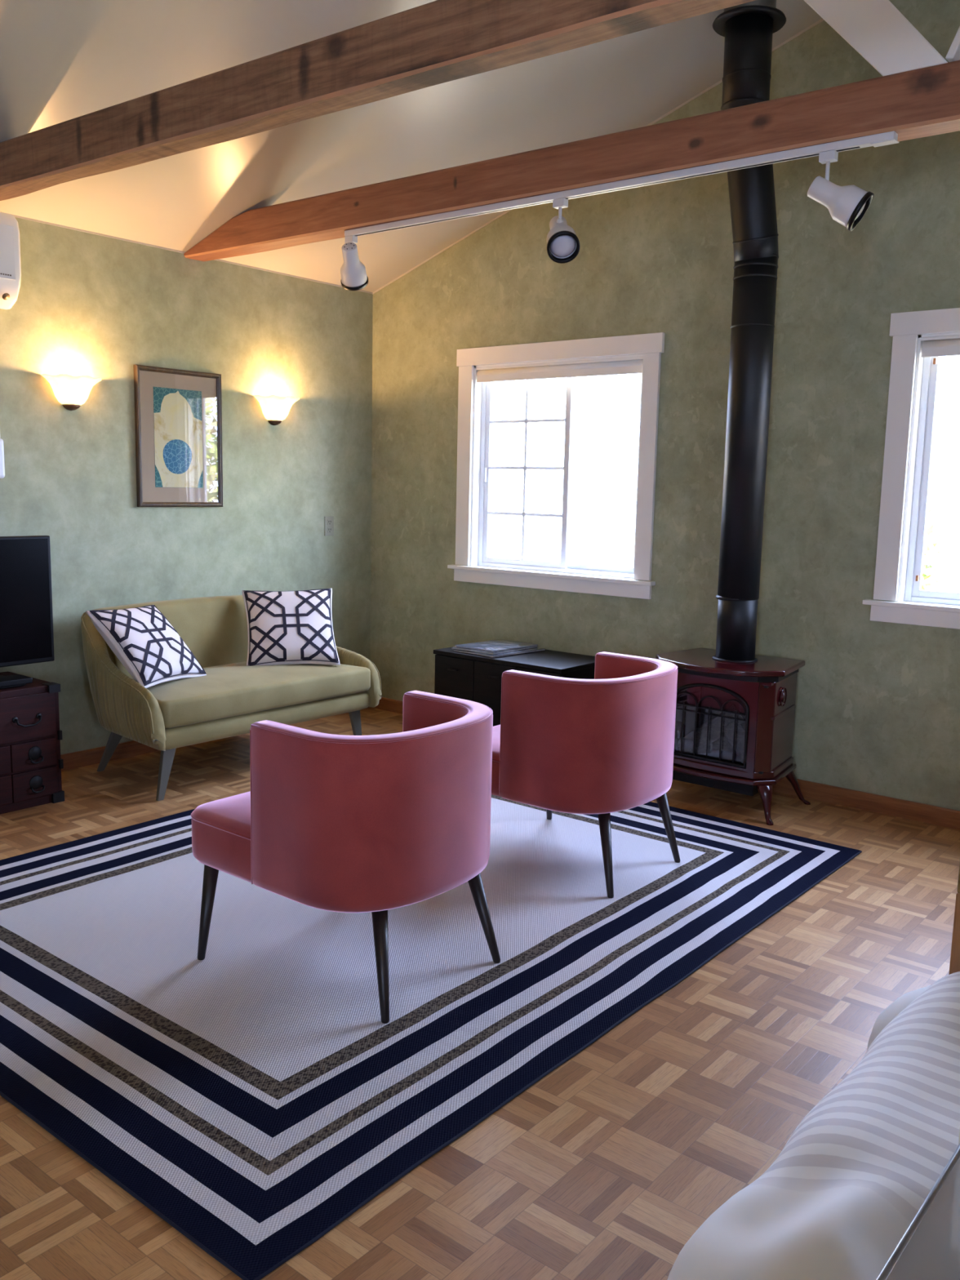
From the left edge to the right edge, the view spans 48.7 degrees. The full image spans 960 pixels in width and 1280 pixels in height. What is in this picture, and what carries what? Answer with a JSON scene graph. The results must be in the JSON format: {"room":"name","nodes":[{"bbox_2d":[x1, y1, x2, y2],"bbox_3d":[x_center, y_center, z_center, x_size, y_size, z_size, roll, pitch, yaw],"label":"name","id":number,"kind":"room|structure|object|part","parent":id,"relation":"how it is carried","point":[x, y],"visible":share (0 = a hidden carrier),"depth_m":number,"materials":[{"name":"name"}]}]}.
{"room":"living room","nodes":[
{"label":"living room","id":0,"kind":"room"},
{"bbox_2d":[0,217,373,754],"bbox_3d":[-2.891,-0.499,3.936,0.140,2.527,7.140,8,11,39],"label":"wall","id":1,"kind":"structure","parent":0,"point":[92,305],"depth_m":5.38,"materials":[{"name":"green paint"}]},
{"bbox_2d":[0,438,4,478],"bbox_3d":[-2.142,-1.048,4.603,0.072,0.745,0.110,8,11,39],"label":"cover","id":2,"kind":"object","parent":1,"relation":"attached to","point":[2,446],"visible":1,"depth_m":4.65,"materials":[{"name":"white plastic"}]},
{"bbox_2d":[0,212,21,309],"bbox_3d":[-2.276,-1.577,4.236,0.207,0.389,0.830,8,11,39],"label":"air conditioner","id":3,"kind":"object","parent":1,"relation":"attached to","point":[10,243],"visible":1,"depth_m":4.46,"materials":[{"name":"white plastic"}]},
{"bbox_3d":[-2.197,-1.591,4.172,0.004,0.220,0.755,8,11,39],"label":"panel","id":4,"kind":"part","parent":3,"relation":"part of","materials":[{"name":"white plastic"}]},
{"bbox_2d":[40,373,102,410],"bbox_3d":[-1.851,-1.138,4.889,0.146,0.155,0.285,8,11,39],"label":"wall sconce","id":5,"kind":"object","parent":1,"relation":"attached to","point":[72,392],"visible":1,"depth_m":4.86,"materials":[{"name":"white glass"}]},
{"bbox_2d":[133,364,222,506],"bbox_3d":[-1.527,-1.025,5.405,0.025,0.688,0.507,8,11,39],"label":"framed print","id":6,"kind":"object","parent":1,"relation":"attached to","point":[178,413],"visible":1,"depth_m":5.39,"materials":[{"name":"glass"},{"name":"printed paper"},{"name":"brown wood"}]},
{"bbox_2d":[3,212,373,293],"bbox_3d":[-2.853,-1.731,3.656,0.004,0.008,7.000,8,11,39],"label":"trim","id":7,"kind":"structure","parent":1,"relation":"attached to","point":[15,215],"depth_m":5.20,"materials":[{"name":"beige paint"}]},
{"bbox_2d":[60,706,369,771],"bbox_3d":[-2.902,0.728,4.011,0.015,0.078,7.000,8,11,39],"label":"baseboard","id":8,"kind":"structure","parent":1,"relation":"attached to","point":[81,758],"depth_m":5.24,"materials":[{"name":"brown wood"}]},
{"bbox_2d":[253,395,299,425],"bbox_3d":[-1.085,-1.258,5.820,0.146,0.155,0.285,8,11,39],"label":"wall sconce","id":9,"kind":"object","parent":1,"relation":"attached to","point":[275,409],"visible":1,"depth_m":5.79,"materials":[{"name":"white glass"}]},
{"bbox_2d":[324,516,333,535],"bbox_3d":[-0.892,-0.674,6.271,0.009,0.114,0.070,8,11,39],"label":"wall outlet","id":10,"kind":"object","parent":1,"relation":"attached to","point":[328,521],"visible":1,"depth_m":6.26,"materials":[{"name":"beige plastic"}]},
{"bbox_2d":[327,527,331,533],"bbox_3d":[-0.890,-0.651,6.273,0.004,0.032,0.034,8,11,39],"label":"socket","id":11,"kind":"object","parent":10,"relation":"attached to","point":[329,529],"depth_m":6.27,"materials":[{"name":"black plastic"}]},
{"bbox_2d":[327,519,331,524],"bbox_3d":[-0.889,-0.696,6.267,0.004,0.032,0.034,8,11,39],"label":"socket","id":12,"kind":"object","parent":10,"relation":"attached to","point":[329,521],"depth_m":6.26,"materials":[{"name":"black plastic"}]},
{"bbox_2d":[0,0,822,292],"bbox_3d":[-0.014,-1.982,1.288,7.580,1.387,7.280,8,11,39],"label":"ceiling","id":13,"kind":"structure","parent":0,"point":[61,60],"depth_m":4.56,"materials":[{"name":"beige paint"}]},
{"bbox_2d":[0,0,755,200],"bbox_3d":[0.695,-1.509,2.252,7.305,0.174,0.186,8,10,37],"label":"ceiling beam","id":14,"kind":"structure","parent":13,"relation":"attached to","point":[438,42],"depth_m":3.06,"materials":[{"name":"brown wood"}]},
{"bbox_2d":[183,60,959,261],"bbox_3d":[1.435,-1.622,3.151,7.303,0.167,0.178,8,10,38],"label":"ceiling beam","id":15,"kind":"structure","parent":13,"relation":"attached to","point":[923,102],"depth_m":3.79,"materials":[{"name":"brown wood"}]},
{"bbox_2d":[344,131,898,236],"bbox_3d":[0.347,-1.670,3.975,2.376,0.028,0.039,8,10,37],"label":"rail","id":16,"kind":"object","parent":15,"relation":"attached to","point":[891,137],"visible":1,"depth_m":3.76,"materials":[{"name":"white metal"}]},
{"bbox_2d":[340,235,368,290],"bbox_3d":[-0.564,-1.676,4.731,0.125,0.224,0.193,1,8,-2],"label":"spotlight","id":17,"kind":"object","parent":16,"relation":"attached to","point":[353,271],"visible":1,"depth_m":4.70,"materials":[{"name":"white metal"}]},
{"bbox_2d":[546,197,580,263],"bbox_3d":[0.299,-1.543,4.002,0.127,0.240,0.196,-1,9,-17],"label":"spotlight","id":18,"kind":"object","parent":16,"relation":"attached to","point":[563,246],"visible":1,"depth_m":3.97,"materials":[{"name":"white metal"}]},
{"bbox_3d":[0.304,-1.609,4.017,0.019,0.063,0.024,8,11,39],"label":"stem","id":19,"kind":"part","parent":18,"relation":"part of","materials":[{"name":"white metal"}]},
{"bbox_3d":[0.310,-1.490,3.978,0.093,0.093,0.094,8,11,39],"label":"bulb","id":20,"kind":"part","parent":18,"relation":"part of","materials":[{"name":"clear glass"}]},
{"bbox_2d":[807,150,874,231],"bbox_3d":[1.146,-1.429,3.371,0.203,0.247,0.124,4,9,17],"label":"spotlight","id":21,"kind":"object","parent":16,"relation":"attached to","point":[847,205],"visible":1,"depth_m":3.36,"materials":[{"name":"white metal"}]},
{"bbox_3d":[1.112,-1.488,3.394,0.019,0.088,0.024,8,11,39],"label":"stem","id":22,"kind":"part","parent":21,"relation":"part of","materials":[{"name":"white metal"}]},
{"bbox_3d":[1.182,-1.374,3.375,0.094,0.094,0.092,8,11,39],"label":"bulb","id":23,"kind":"part","parent":21,"relation":"part of","materials":[{"name":"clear glass"}]},
{"bbox_2d":[804,0,947,75],"bbox_3d":[1.071,-2.159,3.389,0.900,0.812,0.105,8,11,39],"label":"brace","id":24,"kind":"object","parent":15,"relation":"on","point":[876,29],"visible":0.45,"depth_m":3.24,"materials":[{"name":"white paint"}]},
{"bbox_2d":[945,26,959,62],"bbox_3d":[1.570,-2.149,2.996,0.400,0.885,0.060,8,11,39],"label":"brace","id":25,"kind":"object","parent":15,"relation":"on","point":[953,53],"visible":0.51,"depth_m":3.15,"materials":[{"name":"white paint"}]},
{"bbox_2d":[0,707,959,1279],"bbox_3d":[-0.083,1.208,1.753,7.580,0.100,7.280,8,11,39],"label":"floor","id":26,"kind":"structure","parent":0,"point":[607,1165],"depth_m":2.43,"materials":[{"name":"brown wood"}]},
{"bbox_2d":[0,671,64,814],"bbox_3d":[-2.307,0.475,4.310,0.468,0.518,1.064,8,11,39],"label":"chest","id":27,"kind":"object","parent":26,"relation":"on","point":[31,763],"visible":1,"depth_m":4.48,"materials":[{"name":"red paint"}]},
{"bbox_3d":[-2.022,0.507,4.344,0.015,0.118,0.200,8,11,39],"label":"drawer","id":28,"kind":"part","parent":27,"relation":"part of","materials":[{"name":"red paint"}]},
{"bbox_3d":[-2.025,0.633,4.362,0.015,0.122,0.200,8,11,39],"label":"drawer","id":29,"kind":"part","parent":27,"relation":"part of","materials":[{"name":"red paint"}]},
{"bbox_2d":[0,674,32,687],"bbox_3d":[-1.997,0.173,4.458,0.120,0.024,0.180,8,11,39],"label":"box","id":30,"kind":"object","parent":27,"relation":"on","point":[15,679],"visible":1,"depth_m":4.45,"materials":[{"name":"black plastic"}]},
{"bbox_3d":[-1.893,0.339,4.445,0.022,0.047,0.130,8,11,39],"label":"handle","id":31,"kind":"part","parent":27,"relation":"part of","materials":[{"name":"black metal"}]},
{"bbox_2d":[0,535,54,688],"bbox_3d":[-2.128,-0.113,4.415,0.270,0.624,0.735,8,11,39],"label":"television","id":32,"kind":"object","parent":27,"relation":"on","point":[26,612],"visible":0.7,"depth_m":4.59,"materials":[{"name":"black plastic"}]},
{"bbox_3d":[-2.147,0.363,4.163,0.015,0.192,1.020,8,11,39],"label":"drawer","id":33,"kind":"part","parent":27,"relation":"part of","materials":[{"name":"red paint"}]},
{"bbox_3d":[-1.893,0.487,4.501,0.015,0.118,0.200,8,11,39],"label":"drawer","id":34,"kind":"part","parent":27,"relation":"part of","materials":[{"name":"red paint"}]},
{"bbox_3d":[-1.896,0.613,4.519,0.015,0.122,0.200,8,11,39],"label":"drawer","id":35,"kind":"part","parent":27,"relation":"part of","materials":[{"name":"red paint"}]},
{"bbox_3d":[-1.878,0.487,4.488,0.023,0.072,0.061,8,11,39],"label":"handle","id":36,"kind":"part","parent":27,"relation":"part of","materials":[{"name":"black metal"}]},
{"bbox_3d":[-1.881,0.613,4.507,0.023,0.072,0.061,8,11,39],"label":"handle","id":37,"kind":"part","parent":27,"relation":"part of","materials":[{"name":"black metal"}]},
{"bbox_2d":[80,595,382,800],"bbox_3d":[-1.235,0.217,5.255,0.755,0.801,1.392,8,11,39],"label":"sofa","id":38,"kind":"object","parent":26,"relation":"on","point":[233,695],"visible":0.77,"depth_m":5.00,"materials":[{"name":"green fabric"}]},
{"bbox_3d":[-1.756,0.522,5.020,0.214,0.245,0.068,8,11,39],"label":"leg","id":39,"kind":"part","parent":38,"relation":"part of","materials":[{"name":"grey paint"}]},
{"bbox_2d":[85,604,206,688],"bbox_3d":[-1.527,0.022,4.885,0.324,0.342,0.461,5,9,22],"label":"throw pillow","id":40,"kind":"object","parent":38,"relation":"on","point":[150,649],"visible":0.98,"depth_m":4.78,"materials":[{"name":"beige fabric"}]},
{"bbox_3d":[-1.380,0.581,4.670,0.026,0.245,0.100,8,11,39],"label":"leg","id":41,"kind":"part","parent":38,"relation":"part of","materials":[{"name":"grey paint"}]},
{"bbox_2d":[130,661,370,728],"bbox_3d":[-1.200,0.220,5.226,0.628,0.151,1.263,8,11,39],"label":"seat cushion","id":42,"kind":"object","parent":38,"relation":"on","point":[229,691],"depth_m":5.02,"materials":[{"name":"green fabric"}]},
{"bbox_3d":[-1.169,0.350,5.217,0.515,0.097,1.280,8,11,39],"label":"seat rail","id":43,"kind":"part","parent":38,"relation":"part of","materials":[{"name":"green fabric"}]},
{"bbox_2d":[241,588,340,666],"bbox_3d":[-0.983,-0.065,5.500,0.470,0.378,0.316,-1,9,-16],"label":"throw pillow","id":44,"kind":"object","parent":38,"relation":"on","point":[284,627],"visible":1,"depth_m":5.43,"materials":[{"name":"beige fabric"}]},
{"bbox_3d":[-0.651,0.467,5.557,0.026,0.245,0.100,8,11,39],"label":"leg","id":45,"kind":"part","parent":38,"relation":"part of","materials":[{"name":"grey paint"}]},
{"bbox_2d":[0,794,862,1279],"bbox_3d":[-0.352,0.856,3.745,2.342,0.010,3.019,8,11,39],"label":"area rug","id":46,"kind":"object","parent":26,"relation":"on","point":[254,1095],"visible":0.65,"depth_m":2.90,"materials":[{"name":"white fabric"}]},
{"bbox_2d":[191,690,500,1023],"bbox_3d":[-0.376,0.564,3.123,0.760,0.746,0.678,8,11,39],"label":"armchair","id":47,"kind":"object","parent":46,"relation":"on","point":[377,824],"visible":1,"depth_m":2.79,"materials":[{"name":"fabric"}]},
{"bbox_3d":[-0.789,0.783,3.095,0.048,0.302,0.069,8,11,39],"label":"leg","id":48,"kind":"part","parent":47,"relation":"part of","materials":[{"name":"brown wood"}]},
{"bbox_2d":[191,791,250,839],"bbox_3d":[-0.404,0.497,3.138,0.677,0.045,0.654,8,11,39],"label":"seat cushion","id":49,"kind":"object","parent":47,"relation":"on","point":[229,817],"depth_m":3.03,"materials":[{"name":"fabric"}]},
{"bbox_3d":[-0.406,0.585,3.151,0.678,0.133,0.656,8,11,39],"label":"seat","id":50,"kind":"part","parent":47,"relation":"part of","materials":[{"name":"fabric"}]},
{"bbox_3d":[-0.260,0.838,2.790,0.044,0.306,0.118,-1,9,-15],"label":"leg","id":51,"kind":"part","parent":47,"relation":"part of","materials":[{"name":"brown wood"}]},
{"bbox_3d":[0.004,0.797,3.106,0.118,0.306,0.044,3,9,13],"label":"leg","id":52,"kind":"part","parent":47,"relation":"part of","materials":[{"name":"brown wood"}]},
{"bbox_2d":[491,651,679,897],"bbox_3d":[0.320,0.451,3.998,0.760,0.746,0.678,8,11,39],"label":"armchair","id":53,"kind":"object","parent":46,"relation":"on","point":[602,745],"visible":0.88,"depth_m":3.65,"materials":[{"name":"fabric"}]},
{"bbox_2d":[492,724,500,762],"bbox_3d":[0.291,0.384,4.013,0.677,0.045,0.654,8,11,39],"label":"seat cushion","id":54,"kind":"object","parent":53,"relation":"on","point":[496,729],"depth_m":3.88,"materials":[{"name":"fabric"}]},
{"bbox_3d":[0.289,0.472,4.026,0.678,0.133,0.656,8,11,39],"label":"seat","id":55,"kind":"part","parent":53,"relation":"part of","materials":[{"name":"fabric"}]},
{"bbox_3d":[0.291,0.611,4.438,0.048,0.302,0.069,8,11,39],"label":"leg","id":56,"kind":"part","parent":53,"relation":"part of","materials":[{"name":"brown wood"}]},
{"bbox_3d":[0.435,0.725,3.665,0.044,0.306,0.118,-1,9,-15],"label":"leg","id":57,"kind":"part","parent":53,"relation":"part of","materials":[{"name":"brown wood"}]},
{"bbox_3d":[0.699,0.685,3.981,0.118,0.306,0.044,3,9,13],"label":"leg","id":58,"kind":"part","parent":53,"relation":"part of","materials":[{"name":"brown wood"}]},
{"bbox_2d":[433,646,595,726],"bbox_3d":[0.209,0.336,5.610,0.833,0.527,0.471,8,11,39],"label":"base cabinet","id":59,"kind":"object","parent":26,"relation":"on","point":[461,675],"visible":0.41,"depth_m":5.47,"materials":[{"name":"black paint"}]},
{"bbox_3d":[-0.136,0.317,5.618,0.270,0.456,0.018,8,11,39],"label":"door","id":60,"kind":"part","parent":59,"relation":"part of","materials":[{"name":"black paint"}]},
{"bbox_3d":[0.076,0.347,5.447,0.270,0.456,0.018,8,11,39],"label":"door","id":61,"kind":"part","parent":59,"relation":"part of","materials":[{"name":"black paint"}]},
{"bbox_2d":[453,647,545,657],"bbox_3d":[0.105,0.053,5.660,0.300,0.013,0.400,9,12,44],"label":"magazine","id":62,"kind":"object","parent":59,"relation":"on","point":[535,649],"visible":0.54,"depth_m":5.55,"materials":[{"name":"paper"}]},
{"bbox_2d":[451,645,537,654],"bbox_3d":[0.080,0.039,5.683,0.298,0.013,0.386,8,11,39],"label":"magazine","id":63,"kind":"object","parent":62,"relation":"on","point":[454,647],"visible":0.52,"depth_m":5.56,"materials":[{"name":"paper"}]},
{"bbox_2d":[454,639,537,652],"bbox_3d":[0.088,0.029,5.684,0.280,0.012,0.360,9,11,42],"label":"magazine","id":64,"kind":"object","parent":63,"relation":"on","point":[498,645],"visible":1,"depth_m":5.65,"materials":[{"name":"paper"}]},
{"bbox_3d":[0.288,0.376,5.277,0.270,0.456,0.018,8,11,39],"label":"door","id":65,"kind":"part","parent":59,"relation":"part of","materials":[{"name":"black paint"}]},
{"bbox_2d":[655,647,810,825],"bbox_3d":[1.100,0.411,4.793,0.670,0.652,0.505,8,11,39],"label":"wood stove","id":66,"kind":"object","parent":26,"relation":"on","point":[735,722],"visible":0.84,"depth_m":4.67,"materials":[{"name":"metal"}]},
{"bbox_3d":[1.002,0.363,4.663,0.383,0.343,0.016,8,11,39],"label":"door","id":67,"kind":"part","parent":66,"relation":"part of","materials":[{"name":"black metal"}]},
{"bbox_3d":[1.011,0.352,4.672,0.450,0.400,0.022,8,11,39],"label":"frame","id":68,"kind":"part","parent":66,"relation":"part of","materials":[{"name":"metal"}]},
{"bbox_3d":[1.105,0.101,4.750,0.623,0.027,0.505,8,11,39],"label":"plate","id":69,"kind":"part","parent":66,"relation":"part of","materials":[{"name":"metal"}]},
{"bbox_2d":[712,0,786,662],"bbox_3d":[1.095,-1.285,4.499,0.290,2.788,0.399,8,11,39],"label":"pipe","id":70,"kind":"object","parent":66,"relation":"on","point":[748,28],"visible":0.79,"depth_m":4.50,"materials":[{"name":"metal"}]},
{"bbox_3d":[1.223,0.701,4.544,0.066,0.155,0.121,0,8,-6],"label":"leg","id":71,"kind":"part","parent":66,"relation":"part of","materials":[{"name":"metal"}]},
{"bbox_3d":[1.431,0.666,4.815,0.145,0.155,0.068,5,9,21],"label":"leg","id":72,"kind":"part","parent":66,"relation":"part of","materials":[{"name":"metal"}]},
{"bbox_2d":[867,861,959,1048],"bbox_3d":[1.204,0.884,1.046,1.835,0.800,1.085,8,11,39],"label":"bed","id":73,"kind":"object","parent":26,"relation":"on","point":[904,1001],"visible":0.18,"depth_m":1.82,"materials":[{"name":"white fabric"}]},
{"bbox_2d":[666,971,959,1279],"bbox_3d":[1.081,0.843,0.983,1.650,0.448,1.006,8,11,39],"label":"duvet","id":74,"kind":"object","parent":73,"relation":"on","point":[846,1185],"visible":0.98,"depth_m":1.21,"materials":[{"name":"fabric"}]},
{"bbox_3d":[0.879,0.793,1.930,0.055,0.712,0.100,8,11,39],"label":"corner post","id":75,"kind":"part","parent":73,"relation":"part of","materials":[{"name":"brown wood"}]},
{"bbox_3d":[1.548,0.489,1.342,1.756,0.088,0.117,8,11,39],"label":"molding","id":76,"kind":"part","parent":73,"relation":"part of","materials":[{"name":"brown wood"}]},
{"bbox_2d":[875,1143,959,1279],"bbox_3d":[0.533,0.928,0.471,0.847,0.850,1.104,8,11,39],"label":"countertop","id":77,"kind":"structure","parent":26,"relation":"on","point":[929,1249],"depth_m":0.79,"materials":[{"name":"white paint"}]},
{"bbox_2d":[370,0,959,810],"bbox_3d":[2.215,-1.032,4.221,7.300,3.719,0.140,8,11,39],"label":"wall","id":78,"kind":"structure","parent":0,"point":[877,703],"depth_m":4.95,"materials":[{"name":"green paint"}]},
{"bbox_2d":[447,332,664,599],"bbox_3d":[0.402,-0.925,5.696,1.345,1.302,0.183,8,11,39],"label":"window","id":79,"kind":"structure","parent":78,"relation":"in","point":[474,402],"depth_m":5.72,"materials":[{"name":"white paint"}]},
{"bbox_3d":[-0.088,-0.983,6.019,0.098,1.115,0.020,8,11,39],"label":"casing","id":80,"kind":"part","parent":79,"relation":"part of","materials":[{"name":"white paint"}]},
{"bbox_2d":[487,379,564,559],"bbox_3d":[0.250,-0.948,5.842,0.514,1.014,0.020,8,11,39],"label":"grille","id":81,"kind":"object","parent":79,"relation":"attached to","point":[490,384],"depth_m":5.87,"materials":[{"name":"white plastic"}]},
{"bbox_3d":[0.255,-0.949,5.848,0.582,1.074,0.022,8,11,39],"label":"sash","id":82,"kind":"part","parent":79,"relation":"part of","materials":[{"name":"clear glass"}]},
{"bbox_3d":[0.435,-0.921,5.723,1.071,1.106,0.065,8,11,39],"label":"vinyl frame","id":83,"kind":"part","parent":79,"relation":"part of","materials":[{"name":"white plastic"}]},
{"bbox_2d":[475,356,643,382],"bbox_3d":[0.407,-1.422,5.601,1.071,0.079,0.052,8,11,39],"label":"roller shade","id":84,"kind":"object","parent":79,"relation":"attached to","point":[627,365],"visible":0.94,"depth_m":5.55,"materials":[{"name":"white fabric"}]},
{"bbox_3d":[0.383,-1.517,5.561,1.312,0.093,0.022,8,11,39],"label":"head casing","id":85,"kind":"part","parent":79,"relation":"part of","materials":[{"name":"white paint"}]},
{"bbox_3d":[0.652,-0.899,5.562,0.482,1.074,0.022,8,11,39],"label":"sash","id":86,"kind":"part","parent":79,"relation":"part of","materials":[{"name":"clear glass"}]},
{"bbox_3d":[0.833,-0.855,5.277,0.090,1.115,0.020,8,11,39],"label":"casing","id":87,"kind":"part","parent":79,"relation":"part of","materials":[{"name":"white paint"}]},
{"bbox_2d":[372,17,824,294],"bbox_3d":[0.783,-2.466,5.122,3.650,1.202,0.004,8,11,39],"label":"trim","id":88,"kind":"structure","parent":78,"relation":"attached to","point":[822,19],"depth_m":5.07,"materials":[{"name":"beige paint"}]},
{"bbox_2d":[369,697,959,829],"bbox_3d":[2.127,0.777,4.424,7.300,0.078,0.015,8,11,39],"label":"baseboard","id":89,"kind":"structure","parent":78,"relation":"attached to","point":[938,815],"depth_m":4.74,"materials":[{"name":"brown wood"}]},
{"bbox_2d":[862,307,959,629],"bbox_3d":[2.260,-0.666,4.200,1.345,1.302,0.183,8,11,39],"label":"window","id":90,"kind":"structure","parent":78,"relation":"in","point":[915,606],"depth_m":4.51,"materials":[{"name":"white paint"}]},
{"bbox_3d":[1.770,-0.724,4.522,0.098,1.115,0.020,8,11,39],"label":"casing","id":91,"kind":"part","parent":90,"relation":"part of","materials":[{"name":"white paint"}]},
{"bbox_3d":[2.242,-1.258,4.065,1.312,0.093,0.022,8,11,39],"label":"head casing","id":92,"kind":"part","parent":90,"relation":"part of","materials":[{"name":"white paint"}]},
{"bbox_3d":[2.294,-0.662,4.227,1.071,1.106,0.065,8,11,39],"label":"vinyl frame","id":93,"kind":"part","parent":90,"relation":"part of","materials":[{"name":"white plastic"}]},
{"bbox_3d":[2.075,-0.696,4.383,0.482,1.074,0.022,8,11,39],"label":"sash","id":94,"kind":"part","parent":90,"relation":"part of","materials":[{"name":"white plastic"}]},
{"bbox_2d":[920,335,959,357],"bbox_3d":[2.266,-1.163,4.105,1.071,0.079,0.052,8,11,39],"label":"roller shade","id":95,"kind":"object","parent":90,"relation":"attached to","point":[940,346],"visible":1,"depth_m":4.37,"materials":[{"name":"white fabric"}]},
{"label":"outside","id":96,"kind":"structure","parent":0,"visible":0},
{"bbox_2d":[488,529,959,592],"bbox_3d":[12.780,-0.212,15.322,50.000,0.050,29.600,8,11,39],"label":"ground","id":97,"kind":"structure","parent":96,"point":[585,548],"depth_m":29.58,"materials":[{"name":"white"}]},
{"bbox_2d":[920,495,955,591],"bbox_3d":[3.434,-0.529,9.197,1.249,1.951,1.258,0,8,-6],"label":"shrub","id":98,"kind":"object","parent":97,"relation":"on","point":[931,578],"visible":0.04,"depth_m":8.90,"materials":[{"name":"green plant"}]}
]}

